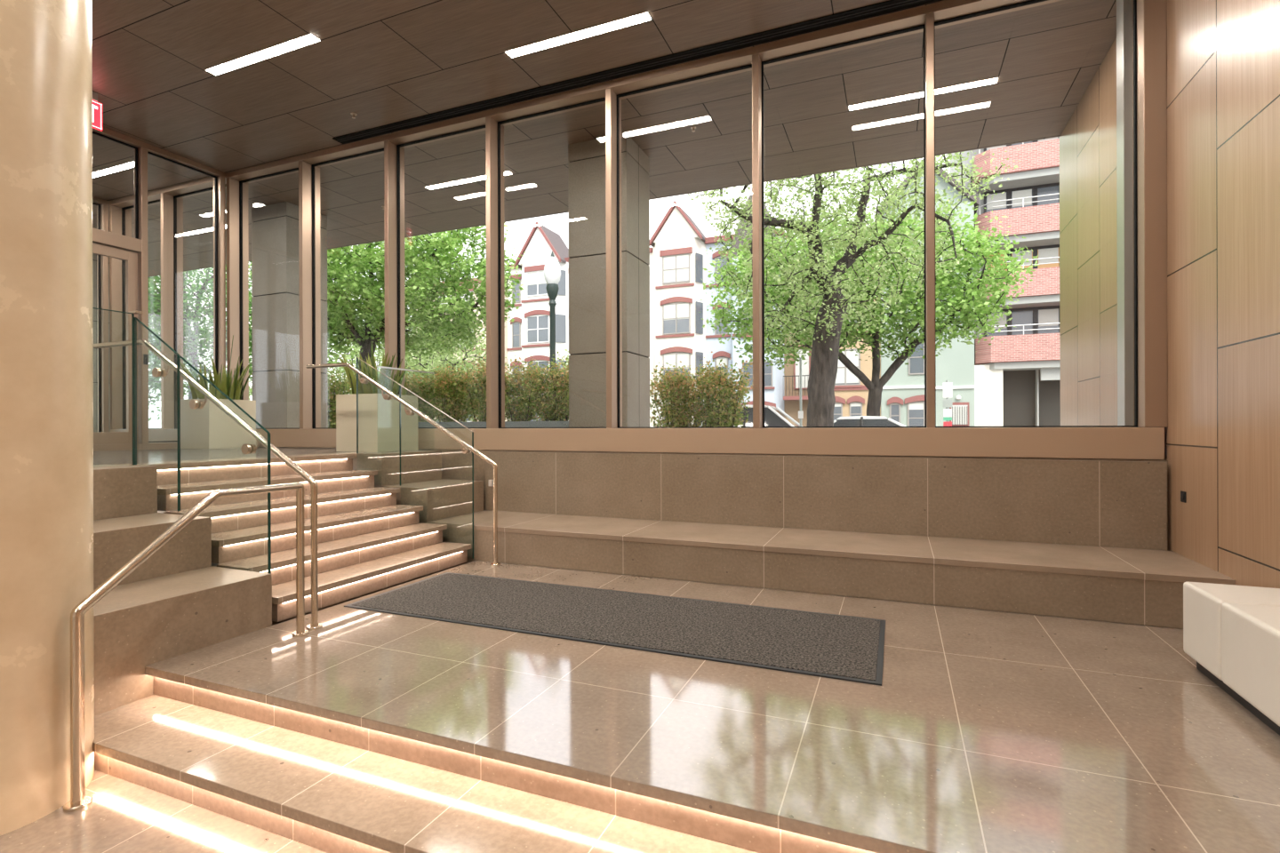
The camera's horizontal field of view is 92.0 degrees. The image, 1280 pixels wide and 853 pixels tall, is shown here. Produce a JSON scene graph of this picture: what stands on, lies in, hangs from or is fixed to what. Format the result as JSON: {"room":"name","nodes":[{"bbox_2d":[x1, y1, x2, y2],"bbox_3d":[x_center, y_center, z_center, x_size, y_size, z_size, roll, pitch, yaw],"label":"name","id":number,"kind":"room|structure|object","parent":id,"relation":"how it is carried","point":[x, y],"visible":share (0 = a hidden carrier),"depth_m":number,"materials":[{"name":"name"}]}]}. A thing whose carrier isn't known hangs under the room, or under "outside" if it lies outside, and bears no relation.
{"room":"lobby","nodes":[
{"label":"lobby","id":0,"kind":"room"},
{"bbox_2d":[92,227,141,252],"bbox_3d":[-6.771,-2.320,7.251,0.150,0.160,1.558,0,0,23],"label":"trim","id":1,"kind":"structure","parent":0,"point":[102,237],"depth_m":7.69,"materials":[{"name":"beige metal"}]},
{"bbox_2d":[92,131,138,239],"bbox_3d":[-6.778,-2.995,7.253,0.040,1.190,1.558,0,0,23],"label":"window","id":2,"kind":"structure","parent":1,"relation":"attached to","point":[93,132],"depth_m":7.96,"materials":[{"name":"black"}]},
{"bbox_2d":[0,769,327,852],"bbox_3d":[-4.167,1.708,-0.847,10.940,0.110,8.240,0,0,23],"label":"floor","id":3,"kind":"structure","parent":0,"point":[123,816],"depth_m":2.52,"materials":[{"name":"tile"}]},
{"bbox_2d":[0,0,94,836],"bbox_3d":[-2.872,-1.011,2.701,0.720,5.320,0.720,0,0,23],"label":"round column","id":4,"kind":"structure","parent":3,"relation":"on","point":[46,337],"depth_m":2.61,"materials":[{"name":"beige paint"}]},
{"bbox_2d":[93,464,157,520],"bbox_3d":[-4.739,1.104,2.412,0.626,1.621,4.825,0,0,23],"label":"stone ledge","id":5,"kind":"object","parent":3,"relation":"on","point":[123,491],"visible":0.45,"depth_m":4.34,"materials":[{"name":"beige stone"}]},
{"bbox_2d":[93,512,211,590],"bbox_3d":[-4.172,1.272,2.177,0.598,1.280,4.825,0,0,23],"label":"stone ledge","id":6,"kind":"object","parent":3,"relation":"on","point":[116,541],"visible":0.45,"depth_m":3.98,"materials":[{"name":"beige stone"}]},
{"bbox_2d":[62,482,309,812],"bbox_3d":[-2.289,0.993,3.285,0.097,1.308,1.333,0,0,15],"label":"handrail","id":7,"kind":"object","parent":3,"relation":"on","point":[78,801],"visible":1,"depth_m":2.79,"materials":[{"name":"silver metal"}]},
{"bbox_2d":[92,676,875,852],"bbox_3d":[-0.119,1.548,2.119,5.730,0.404,0.440,0,0,23],"label":"entry steps","id":8,"kind":"structure","parent":3,"relation":"on","point":[328,786],"depth_m":2.52,"materials":[{"name":"stone"}]},
{"bbox_2d":[93,448,355,464],"bbox_3d":[-8.145,0.384,3.095,6.180,0.160,12.480,0,0,23],"label":"floor","id":9,"kind":"structure","parent":0,"point":[105,457],"depth_m":6.53,"materials":[{"name":"tile"}]},
{"bbox_2d":[180,335,255,449],"bbox_3d":[-5.747,-0.483,8.406,0.652,1.556,0.784,0,0,23],"label":"potted snake plant","id":10,"kind":"object","parent":9,"relation":"on","point":[208,428],"visible":0.81,"depth_m":8.20,"materials":[{"name":"green plant"}]},
{"bbox_2d":[336,337,418,452],"bbox_3d":[-3.091,-0.396,7.301,0.709,1.366,0.705,0,0,23],"label":"potted snake plant","id":11,"kind":"object","parent":9,"relation":"on","point":[378,417],"visible":0.77,"depth_m":7.09,"materials":[{"name":"green plant"}]},
{"bbox_2d":[340,450,441,508],"bbox_3d":[-2.820,1.098,7.043,0.626,1.621,0.930,0,0,23],"label":"stone ledge","id":12,"kind":"object","parent":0,"point":[418,466],"visible":0.29,"depth_m":6.77,"materials":[{"name":"beige stone"}]},
{"bbox_2d":[382,479,483,527],"bbox_3d":[-2.253,1.267,6.808,0.598,1.280,0.930,0,0,23],"label":"stone ledge","id":13,"kind":"object","parent":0,"point":[443,499],"visible":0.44,"depth_m":6.55,"materials":[{"name":"beige stone"}]},
{"bbox_2d":[91,0,1116,277],"bbox_3d":[-9.694,-3.806,5.447,25.940,0.300,16.050,0,0,23],"label":"ceiling","id":14,"kind":"structure","parent":0,"point":[1044,59],"depth_m":6.84,"materials":[{"name":"brown wood"}]},
{"bbox_2d":[204,33,319,75],"bbox_3d":[-3.758,-3.672,6.121,1.502,0.009,0.116,0,0,23],"label":"recessed light","id":15,"kind":"object","parent":14,"relation":"in","point":[308,39],"visible":1,"depth_m":6.10,"materials":[{"name":"white plastic"}]},
{"bbox_2d":[504,11,651,58],"bbox_3d":[-0.610,-3.682,5.829,1.502,0.009,0.116,0,0,23],"label":"recessed light","id":16,"kind":"object","parent":14,"relation":"in","point":[643,17],"visible":1,"depth_m":5.81,"materials":[{"name":"white plastic"}]},
{"bbox_2d":[332,0,941,143],"bbox_3d":[0.069,-3.680,6.305,8.560,0.014,0.160,0,0,23],"label":"ceiling vent","id":17,"kind":"object","parent":14,"relation":"in","point":[888,6],"visible":1,"depth_m":6.27,"materials":[{"name":"black metal"}]},
{"bbox_2d":[157,447,1167,551],"bbox_3d":[-2.199,1.094,7.562,13.740,1.625,0.315,0,0,23],"label":"wall","id":18,"kind":"structure","parent":0,"point":[456,465],"depth_m":7.23,"materials":[{"name":"stone"}]},
{"bbox_2d":[92,202,101,431],"bbox_3d":[-8.928,-1.693,9.500,0.040,3.780,1.066,0,0,23],"label":"window","id":19,"kind":"structure","parent":18,"relation":"in","point":[99,205],"depth_m":9.98,"materials":[{"name":"black"}]},
{"bbox_2d":[96,204,108,431],"bbox_3d":[-8.709,-1.681,10.029,0.160,3.814,0.075,0,0,23],"label":"trim","id":20,"kind":"structure","parent":18,"relation":"attached to","point":[104,209],"depth_m":9.99,"materials":[{"name":"beige metal"}]},
{"bbox_2d":[92,242,138,444],"bbox_3d":[-6.585,-0.970,7.586,0.129,2.520,0.775,0,0,23],"label":"door","id":21,"kind":"structure","parent":18,"relation":"in","point":[131,258],"depth_m":7.86,"materials":[{"name":"beige metal"}]},
{"bbox_2d":[109,205,127,429],"bbox_3d":[-8.543,-1.773,10.136,0.065,3.631,0.230,0,0,23],"label":"trim","id":22,"kind":"structure","parent":18,"relation":"attached to","point":[116,283],"depth_m":10.07,"materials":[{"name":"beige metal"}]},
{"bbox_2d":[93,442,177,451],"bbox_3d":[-6.572,0.259,7.714,0.150,0.079,2.720,0,0,23],"label":"baseboard","id":23,"kind":"structure","parent":18,"relation":"attached to","point":[159,445],"depth_m":7.87,"materials":[{"name":"beige metal"}]},
{"bbox_2d":[134,146,148,443],"bbox_3d":[-6.460,-1.688,8.009,0.160,3.814,0.075,0,0,23],"label":"trim","id":24,"kind":"structure","parent":18,"relation":"attached to","point":[142,257],"depth_m":7.97,"materials":[{"name":"beige metal"}]},
{"bbox_2d":[121,199,160,429],"bbox_3d":[-7.908,-1.775,9.931,1.265,3.632,0.042,0,0,23],"label":"window","id":25,"kind":"structure","parent":18,"relation":"in","point":[159,200],"depth_m":10.16,"materials":[{"name":"black"}]},
{"bbox_2d":[160,192,179,429],"bbox_3d":[-7.314,-1.777,9.627,0.065,3.631,0.230,0,0,23],"label":"trim","id":26,"kind":"structure","parent":18,"relation":"attached to","point":[167,313],"depth_m":9.57,"materials":[{"name":"beige metal"}]},
{"bbox_2d":[147,151,217,442],"bbox_3d":[-6.268,-1.691,8.474,0.040,3.800,0.926,0,0,23],"label":"window","id":27,"kind":"structure","parent":18,"relation":"in","point":[149,153],"depth_m":8.89,"materials":[{"name":"black"}]},
{"bbox_2d":[173,184,226,429],"bbox_3d":[-6.591,-1.779,9.386,1.455,3.632,0.042,0,0,23],"label":"window","id":28,"kind":"structure","parent":18,"relation":"in","point":[175,197],"depth_m":9.65,"materials":[{"name":"black"}]},
{"bbox_2d":[213,176,225,383],"bbox_3d":[-6.076,-1.689,8.938,0.160,3.814,0.075,0,0,23],"label":"trim","id":29,"kind":"structure","parent":18,"relation":"attached to","point":[221,181],"depth_m":8.90,"materials":[{"name":"beige metal"}]},
{"bbox_2d":[226,177,245,399],"bbox_3d":[-5.910,-1.781,9.045,0.065,3.631,0.230,0,0,23],"label":"trim","id":30,"kind":"structure","parent":18,"relation":"attached to","point":[233,273],"depth_m":8.99,"materials":[{"name":"beige metal"}]},
{"bbox_2d":[239,168,299,429],"bbox_3d":[-5.209,-1.783,8.813,1.408,3.632,0.042,0,0,23],"label":"window","id":31,"kind":"structure","parent":18,"relation":"in","point":[241,182],"depth_m":9.07,"materials":[{"name":"black metal"}]},
{"bbox_2d":[298,160,317,429],"bbox_3d":[-4.549,-1.785,8.481,0.065,3.631,0.230,0,0,23],"label":"trim","id":32,"kind":"structure","parent":18,"relation":"attached to","point":[305,169],"depth_m":8.42,"materials":[{"name":"beige metal"}]},
{"bbox_2d":[312,148,383,428],"bbox_3d":[-3.830,-1.787,8.242,1.446,3.632,0.042,0,0,23],"label":"window","id":33,"kind":"structure","parent":18,"relation":"in","point":[380,149],"depth_m":8.50,"materials":[{"name":"black metal"}]},
{"bbox_2d":[384,140,401,394],"bbox_3d":[-3.153,-1.789,7.902,0.065,3.631,0.230,0,0,23],"label":"trim","id":34,"kind":"structure","parent":18,"relation":"attached to","point":[390,205],"depth_m":7.83,"materials":[{"name":"beige metal"}]},
{"bbox_2d":[396,125,486,428],"bbox_3d":[-2.418,-1.792,7.656,1.481,3.632,0.042,0,0,23],"label":"window","id":35,"kind":"structure","parent":18,"relation":"in","point":[398,147],"depth_m":7.92,"materials":[{"name":"black metal"}]},
{"bbox_2d":[485,116,502,428],"bbox_3d":[-1.725,-1.793,7.310,0.065,3.631,0.230,0,0,23],"label":"window mullion","id":36,"kind":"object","parent":18,"relation":"attached to","point":[491,124],"depth_m":7.23,"materials":[{"name":"beige metal"}]},
{"bbox_2d":[497,97,606,428],"bbox_3d":[-0.988,-1.796,7.064,1.485,3.632,0.042,0,0,23],"label":"window","id":37,"kind":"structure","parent":18,"relation":"in","point":[602,99],"depth_m":7.33,"materials":[{"name":"black"}]},
{"bbox_2d":[605,88,620,428],"bbox_3d":[-0.293,-1.798,6.717,0.065,3.631,0.230,0,0,23],"label":"trim","id":38,"kind":"structure","parent":18,"relation":"attached to","point":[611,98],"depth_m":6.62,"materials":[{"name":"beige metal"}]},
{"bbox_2d":[110,427,1164,459],"bbox_3d":[-2.212,0.151,7.564,13.720,0.252,0.320,0,0,23],"label":"sill","id":39,"kind":"structure","parent":18,"relation":"on","point":[1047,443],"depth_m":5.79,"materials":[{"name":"brown stone"}]},
{"bbox_2d":[178,198,183,399],"bbox_3d":[-7.258,-1.795,9.761,0.049,3.667,0.060,0,0,23],"label":"cap","id":40,"kind":"object","parent":39,"relation":"on","point":[180,201],"visible":0.36,"depth_m":9.75,"materials":[{"name":"beige metal"}]},
{"bbox_2d":[244,183,248,399],"bbox_3d":[-5.854,-1.799,9.179,0.049,3.667,0.060,0,0,23],"label":"cap","id":41,"kind":"object","parent":39,"relation":"on","point":[246,236],"visible":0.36,"depth_m":9.17,"materials":[{"name":"beige metal"}]},
{"bbox_2d":[316,167,320,427],"bbox_3d":[-4.494,-1.803,8.615,0.049,3.667,0.060,0,0,23],"label":"cap","id":42,"kind":"object","parent":39,"relation":"on","point":[317,169],"visible":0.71,"depth_m":8.61,"materials":[{"name":"beige metal"}]},
{"bbox_2d":[400,148,405,391],"bbox_3d":[-3.098,-1.807,8.037,0.049,3.667,0.060,0,0,23],"label":"cap","id":43,"kind":"object","parent":39,"relation":"on","point":[402,149],"visible":0.43,"depth_m":8.03,"materials":[{"name":"beige metal"}]},
{"bbox_2d":[501,126,504,427],"bbox_3d":[-1.669,-1.812,7.445,0.049,3.667,0.060,0,0,23],"label":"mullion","id":44,"kind":"object","parent":39,"relation":"on","point":[502,127],"visible":0.29,"depth_m":7.44,"materials":[{"name":"beige metal"}]},
{"bbox_2d":[619,99,622,427],"bbox_3d":[-0.237,-1.816,6.851,0.049,3.667,0.060,0,0,23],"label":"cap","id":45,"kind":"object","parent":39,"relation":"on","point":[620,100],"visible":0.21,"depth_m":6.85,"materials":[{"name":"beige metal"}]},
{"bbox_2d":[1116,0,1133,425],"bbox_3d":[4.117,-1.846,5.144,0.199,3.702,0.180,0,0,23],"label":"window mullion","id":46,"kind":"object","parent":39,"relation":"on","point":[1124,7],"visible":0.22,"depth_m":5.10,"materials":[{"name":"silver metal"}]},
{"bbox_2d":[616,64,752,428],"bbox_3d":[0.458,-1.800,6.464,1.516,3.632,0.042,0,0,23],"label":"window","id":47,"kind":"structure","parent":18,"relation":"in","point":[749,66],"depth_m":6.73,"materials":[{"name":"black metal"}]},
{"bbox_2d":[752,53,762,428],"bbox_3d":[1.167,-1.802,6.112,0.065,3.631,0.230,0,0,23],"label":"trim","id":48,"kind":"structure","parent":18,"relation":"attached to","point":[756,63],"depth_m":6.01,"materials":[{"name":"beige metal"}]},
{"bbox_2d":[761,24,926,428],"bbox_3d":[1.899,-1.804,5.867,1.473,3.632,0.042,0,0,23],"label":"window","id":49,"kind":"structure","parent":18,"relation":"in","point":[921,27],"depth_m":5.86,"materials":[{"name":"black metal"}]},
{"bbox_2d":[925,12,935,427],"bbox_3d":[2.589,-1.806,5.523,0.065,3.631,0.230,0,0,23],"label":"trim","id":50,"kind":"structure","parent":18,"relation":"attached to","point":[930,245],"depth_m":5.42,"materials":[{"name":"beige metal"}]},
{"bbox_2d":[144,560,1279,852],"bbox_3d":[0.495,1.321,3.601,5.730,0.045,2.870,0,0,23],"label":"floor","id":51,"kind":"structure","parent":0,"point":[983,732],"depth_m":2.75,"materials":[{"name":"tile"}]},
{"bbox_2d":[93,566,271,716],"bbox_3d":[-2.896,1.439,3.684,0.600,0.940,1.065,0,0,23],"label":"stone ledge","id":52,"kind":"object","parent":51,"relation":"on","point":[139,625],"visible":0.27,"depth_m":3.53,"materials":[{"name":"beige stone"}]},
{"bbox_2d":[93,339,322,630],"bbox_3d":[-3.214,0.322,4.443,2.458,1.976,0.138,0,0,23],"label":"stair handrail","id":53,"kind":"object","parent":51,"relation":"on","point":[246,449],"visible":0.98,"depth_m":4.14,"materials":[{"name":"silver metal"}]},
{"bbox_2d":[134,317,180,511],"bbox_3d":[-3.548,-0.105,4.539,0.514,1.432,0.018,0,0,23],"label":"panel","id":54,"kind":"object","parent":53,"relation":"attached to","point":[136,319],"visible":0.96,"depth_m":4.46,"materials":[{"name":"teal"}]},
{"bbox_2d":[178,355,271,574],"bbox_3d":[-2.872,0.390,4.260,0.919,1.797,0.018,0,0,23],"label":"panel","id":55,"kind":"object","parent":53,"relation":"attached to","point":[181,357],"visible":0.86,"depth_m":4.09,"materials":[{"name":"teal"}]},
{"bbox_2d":[305,362,501,566],"bbox_3d":[-2.467,0.315,6.311,2.508,1.986,0.147,0,0,23],"label":"stair handrail","id":56,"kind":"object","parent":51,"relation":"on","point":[365,380],"visible":1,"depth_m":6.04,"materials":[{"name":"silver metal"}]},
{"bbox_2d":[344,572,885,686],"bbox_3d":[-0.256,1.294,4.297,3.630,0.012,1.110,0,0,23],"label":"entrance mat","id":57,"kind":"object","parent":51,"relation":"on","point":[833,646],"visible":1,"depth_m":4.09,"materials":[{"name":"grey carpet"}]},
{"bbox_2d":[1183,582,1279,735],"bbox_3d":[2.746,1.064,2.230,0.500,0.454,2.240,0,0,23],"label":"bench","id":58,"kind":"object","parent":51,"relation":"on","point":[1231,632],"visible":1,"depth_m":2.88,"materials":[{"name":"beige"}]},
{"bbox_2d":[1183,582,1279,680],"bbox_3d":[3.094,1.031,3.069,0.500,0.390,0.424,0,0,23],"label":"cushion","id":59,"kind":"object","parent":58,"relation":"on","point":[1203,603],"depth_m":3.12,"materials":[{"name":"beige leather"}]},
{"bbox_2d":[1221,602,1279,727],"bbox_3d":[2.838,1.032,2.452,0.500,0.390,0.902,0,0,23],"label":"cushion","id":60,"kind":"object","parent":58,"relation":"on","point":[1250,632],"depth_m":2.71,"materials":[{"name":"beige leather"}]},
{"bbox_2d":[491,561,1179,629],"bbox_3d":[0.703,1.621,4.100,5.730,0.554,3.850,0,0,23],"label":"floor","id":61,"kind":"structure","parent":0,"point":[492,562],"depth_m":4.79,"materials":[{"name":"tile"}]},
{"bbox_2d":[427,451,1235,629],"bbox_3d":[0.966,0.940,5.511,6.319,1.315,1.020,0,0,23],"label":"stone bench","id":62,"kind":"object","parent":61,"relation":"on","point":[1116,505],"visible":0.88,"depth_m":5.22,"materials":[{"name":"beige stone"}]},
{"bbox_2d":[1059,0,1279,588],"bbox_3d":[2.502,-1.050,0.520,0.350,5.885,15.880,0,0,23],"label":"wall","id":63,"kind":"structure","parent":0,"point":[1222,431],"depth_m":4.14,"materials":[{"name":"brown wood"}]},
{"bbox_2d":[108,0,1062,210],"bbox_3d":[-2.227,-3.644,7.530,13.740,0.071,0.265,0,0,23],"label":"trim","id":64,"kind":"structure","parent":63,"relation":"attached to","point":[948,9],"depth_m":6.51,"materials":[{"name":"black metal"}]},
{"bbox_2d":[934,0,1137,427],"bbox_3d":[3.324,-1.809,5.277,1.482,3.632,0.042,0,0,23],"label":"window","id":65,"kind":"structure","parent":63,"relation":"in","point":[1029,2],"depth_m":5.00,"materials":[{"name":"black metal"}]},
{"bbox_2d":[1131,0,1167,427],"bbox_3d":[4.059,-1.811,4.929,0.143,3.631,0.260,0,0,23],"label":"trim","id":66,"kind":"structure","parent":63,"relation":"attached to","point":[1151,14],"depth_m":4.82,"materials":[{"name":"beige metal"}]},
{"bbox_3d":[-8.965,-1.666,1.954,0.150,3.985,9.750,0,0,23],"label":"wall","id":67,"kind":"structure","parent":0,"visible":0},
{"bbox_2d":[92,127,225,177],"bbox_3d":[-8.450,-3.625,3.211,0.150,0.071,12.470,0,0,23],"label":"trim","id":68,"kind":"structure","parent":67,"relation":"attached to","point":[106,132],"depth_m":8.15,"materials":[{"name":"beige metal"}]},
{"bbox_3d":[-2.279,1.757,5.158,0.590,0.300,2.120,0,0,23],"label":"floor","id":69,"kind":"structure","parent":0,"visible":0},
{"bbox_2d":[113,453,471,625],"bbox_3d":[-2.857,0.948,5.385,1.828,1.321,2.020,0,0,23],"label":"staircase","id":70,"kind":"structure","parent":69,"relation":"on","point":[364,549],"depth_m":5.14,"materials":[{"name":"stone"}]},
{"label":"outside","id":71,"kind":"structure","parent":0,"visible":0},
{"bbox_3d":[2.802,1.412,45.928,110.000,0.360,33.000,0,0,23],"label":"pavement","id":72,"kind":"object","parent":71,"visible":0},
{"bbox_2d":[413,278,507,422],"bbox_3d":[-9.868,-3.950,42.703,7.090,10.440,8.650,0,0,23],"label":"house","id":73,"kind":"structure","parent":72,"relation":"on","point":[471,290],"depth_m":38.22,"materials":[{"name":"white"}]},
{"bbox_2d":[506,221,570,421],"bbox_3d":[-3.776,-5.329,39.900,6.300,13.160,9.160,0,0,23],"label":"house","id":74,"kind":"structure","parent":72,"relation":"on","point":[528,335],"depth_m":36.07,"materials":[{"name":"white paint"}]},
{"bbox_2d":[648,200,706,426],"bbox_3d":[2.039,-5.346,37.490,6.270,13.160,9.160,0,0,23],"label":"house","id":75,"kind":"structure","parent":72,"relation":"on","point":[677,253],"depth_m":32.75,"materials":[{"name":"beige paint"}]},
{"bbox_2d":[663,254,688,282],"bbox_3d":[1.911,-8.352,32.718,1.421,1.356,0.004,0,0,23],"label":"blind","id":76,"kind":"object","parent":75,"relation":"hanging from","point":[676,267],"depth_m":32.70,"materials":[{"name":"grey"}]},
{"bbox_2d":[664,352,688,369],"bbox_3d":[1.925,-3.438,32.718,1.421,0.824,0.004,0,0,23],"label":"blind","id":77,"kind":"object","parent":75,"relation":"hanging from","point":[670,358],"depth_m":32.70,"materials":[{"name":"grey"}]},
{"bbox_2d":[664,303,688,320],"bbox_3d":[1.917,-6.075,32.718,1.421,0.824,0.004,0,0,23],"label":"blind","id":78,"kind":"object","parent":75,"relation":"hanging from","point":[672,311],"depth_m":32.70,"materials":[{"name":"grey"}]},
{"bbox_2d":[704,189,794,412],"bbox_3d":[6.836,-5.551,35.523,4.140,13.540,9.120,0,0,23],"label":"house","id":79,"kind":"structure","parent":72,"relation":"on","point":[773,377],"depth_m":31.98,"materials":[{"name":"white paint"}]},
{"bbox_2d":[783,258,880,426],"bbox_3d":[10.856,-3.513,33.924,4.580,9.440,9.000,0,0,23],"label":"house","id":80,"kind":"structure","parent":72,"relation":"on","point":[851,394],"depth_m":29.71,"materials":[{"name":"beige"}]},
{"bbox_2d":[795,349,808,388],"bbox_3d":[8.135,-2.896,31.011,0.680,1.952,0.004,0,0,23],"label":"blind","id":81,"kind":"object","parent":80,"relation":"hanging from","point":[804,367],"depth_m":30.98,"materials":[{"name":"grey"}]},
{"bbox_2d":[835,350,858,383],"bbox_3d":[9.851,-2.864,29.650,1.219,1.573,0.004,0,0,23],"label":"blind","id":82,"kind":"object","parent":80,"relation":"hanging from","point":[844,376],"depth_m":29.61,"materials":[{"name":"grey"}]},
{"bbox_2d":[875,159,979,426],"bbox_3d":[14.691,-5.524,32.170,4.240,13.440,9.300,0,0,23],"label":"house","id":83,"kind":"structure","parent":72,"relation":"on","point":[902,401],"depth_m":27.89,"materials":[{"name":"white paint"}]},
{"bbox_2d":[950,136,1060,426],"bbox_3d":[22.277,-8.297,31.350,10.800,18.940,13.000,0,0,23],"label":"apartment block","id":84,"kind":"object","parent":72,"relation":"on","point":[1017,380],"visible":0.23,"depth_m":27.29,"materials":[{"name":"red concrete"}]},
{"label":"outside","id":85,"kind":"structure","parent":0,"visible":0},
{"bbox_3d":[-9.584,1.454,16.043,110.000,0.350,9.700,0,0,23],"label":"pavement","id":86,"kind":"object","parent":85,"visible":0},
{"bbox_2d":[92,253,110,431],"bbox_3d":[-11.551,-1.183,12.883,0.800,4.935,0.780,0,0,23],"label":"column","id":87,"kind":"structure","parent":86,"relation":"on","point":[94,256],"depth_m":12.71,"materials":[{"name":"brown metal"}]},
{"bbox_2d":[148,275,212,421],"bbox_3d":[-16.625,-2.550,19.371,5.844,7.708,5.474,0,0,-1],"label":"street tree","id":88,"kind":"object","parent":86,"relation":"on","point":[150,280],"visible":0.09,"depth_m":19.38,"materials":[{"name":"green plant"}]},
{"bbox_2d":[148,261,253,408],"bbox_3d":[-15.189,-3.020,21.171,6.855,8.645,6.026,0,0,4],"label":"street tree","id":89,"kind":"object","parent":86,"relation":"on","point":[196,312],"visible":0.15,"depth_m":19.85,"materials":[{"name":"green plant"}]},
{"bbox_2d":[251,201,327,429],"bbox_3d":[-5.976,-1.200,10.572,0.830,4.935,0.780,0,0,23],"label":"column","id":90,"kind":"structure","parent":86,"relation":"on","point":[275,228],"depth_m":10.21,"materials":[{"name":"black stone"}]},
{"bbox_2d":[248,222,526,371],"bbox_3d":[-7.515,-2.760,18.299,8.730,8.090,5.409,0,0,15],"label":"street tree","id":91,"kind":"object","parent":86,"relation":"on","point":[420,292],"visible":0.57,"depth_m":17.56,"materials":[{"name":"green plant"}]},
{"bbox_2d":[417,421,568,427],"bbox_3d":[-2.925,0.583,11.875,4.100,1.349,0.800,0,0,23],"label":"trough","id":92,"kind":"object","parent":86,"relation":"on","point":[478,424],"visible":0.14,"depth_m":11.20,"materials":[{"name":"grey stone"}]},
{"bbox_2d":[405,364,443,422],"bbox_3d":[-4.372,-0.581,12.483,1.324,1.400,1.127,0,0,-2],"label":"shrub","id":93,"kind":"object","parent":92,"relation":"in","point":[412,385],"visible":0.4,"depth_m":12.23,"materials":[{"name":"green plant"}]},
{"bbox_2d":[418,360,476,423],"bbox_3d":[-3.668,-0.572,12.205,1.215,1.454,1.219,0,0,13],"label":"shrub","id":94,"kind":"object","parent":92,"relation":"in","point":[449,388],"visible":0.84,"depth_m":11.96,"materials":[{"name":"green plant"}]},
{"bbox_2d":[453,352,513,422],"bbox_3d":[-2.957,-0.631,11.930,1.290,1.499,1.026,0,0,38],"label":"shrub","id":95,"kind":"object","parent":92,"relation":"in","point":[479,383],"visible":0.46,"depth_m":11.70,"materials":[{"name":"green plant"}]},
{"bbox_2d":[484,355,553,421],"bbox_3d":[-2.196,-0.606,11.549,1.182,1.565,1.352,0,0,-44],"label":"shrub","id":96,"kind":"object","parent":92,"relation":"in","point":[522,412],"visible":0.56,"depth_m":11.50,"materials":[{"name":"green plant"}]},
{"bbox_2d":[517,351,568,421],"bbox_3d":[-1.518,-0.618,11.240,1.194,1.490,1.220,0,0,-31],"label":"shrub","id":97,"kind":"object","parent":92,"relation":"in","point":[553,405],"visible":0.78,"depth_m":11.18,"materials":[{"name":"green plant"}]},
{"bbox_2d":[544,251,560,415],"bbox_3d":[-2.353,-1.733,16.669,0.469,5.980,0.469,0,0,-40],"label":"street lamp","id":98,"kind":"object","parent":86,"relation":"on","point":[552,269],"visible":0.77,"depth_m":16.59,"materials":[{"name":"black metal"}]},
{"bbox_2d":[568,133,649,427],"bbox_3d":[-0.396,-1.216,8.260,0.830,4.935,0.780,0,0,23],"label":"column","id":99,"kind":"structure","parent":86,"relation":"on","point":[586,159],"depth_m":7.96,"materials":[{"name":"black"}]},
{"bbox_2d":[683,150,1018,426],"bbox_3d":[4.042,-3.090,13.164,5.375,8.694,6.134,0,0,-42],"label":"street tree","id":100,"kind":"object","parent":86,"relation":"on","point":[829,320],"visible":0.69,"depth_m":13.22,"materials":[{"name":"green plant"}]},
{"bbox_3d":[0.933,0.747,10.277,1.750,0.999,0.800,0,0,23],"label":"trough","id":101,"kind":"object","parent":86,"relation":"on","visible":0},
{"bbox_2d":[649,360,711,426],"bbox_3d":[0.614,-0.314,10.372,1.322,1.611,1.171,0,0,17],"label":"shrub","id":102,"kind":"object","parent":101,"relation":"in","point":[676,388],"visible":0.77,"depth_m":10.18,"materials":[{"name":"green plant"}]},
{"bbox_2d":[687,351,752,426],"bbox_3d":[1.349,-0.339,10.092,1.178,1.774,1.446,0,0,-2],"label":"shrub","id":103,"kind":"object","parent":101,"relation":"in","point":[724,390],"visible":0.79,"depth_m":9.88,"materials":[{"name":"green plant"}]},
{"bbox_3d":[-6.943,0.770,13.541,2.000,0.999,0.800,0,0,23],"label":"trough","id":104,"kind":"object","parent":86,"relation":"on","visible":0},
{"bbox_2d":[326,367,353,429],"bbox_3d":[-6.609,-0.441,13.448,1.110,1.769,1.004,0,0,44],"label":"shrub","id":105,"kind":"object","parent":104,"relation":"in","point":[340,388],"visible":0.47,"depth_m":13.28,"materials":[{"name":"green plant"}]},
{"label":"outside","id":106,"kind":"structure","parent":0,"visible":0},
{"bbox_3d":[-5.621,1.467,25.605,110.000,0.300,11.000,0,0,23],"label":"street","id":107,"kind":"object","parent":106,"visible":0},
{"bbox_2d":[374,310,517,422],"bbox_3d":[-8.365,-1.901,27.222,7.140,6.365,5.334,0,0,30],"label":"street tree","id":108,"kind":"object","parent":107,"relation":"on","point":[443,360],"visible":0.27,"depth_m":26.54,"materials":[{"name":"green plant"}]},
{"bbox_2d":[693,405,802,428],"bbox_3d":[3.782,0.344,17.376,4.680,1.890,1.886,0,0,23],"label":"car","id":109,"kind":"object","parent":107,"relation":"on","point":[773,417],"visible":0.07,"depth_m":16.78,"materials":[{"name":"white paint"}]},
{"bbox_2d":[698,196,1039,416],"bbox_3d":[6.511,-2.822,18.759,9.232,8.086,6.393,0,0,14],"label":"street tree","id":110,"kind":"object","parent":107,"relation":"on","point":[967,295],"visible":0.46,"depth_m":17.59,"materials":[{"name":"green plant"}]},
{"bbox_2d":[833,416,906,426],"bbox_3d":[5.763,0.508,16.339,4.500,1.550,1.816,0,0,23],"label":"car","id":111,"kind":"object","parent":107,"relation":"on","point":[855,420],"visible":0.16,"depth_m":15.63,"materials":[{"name":"white paint"}]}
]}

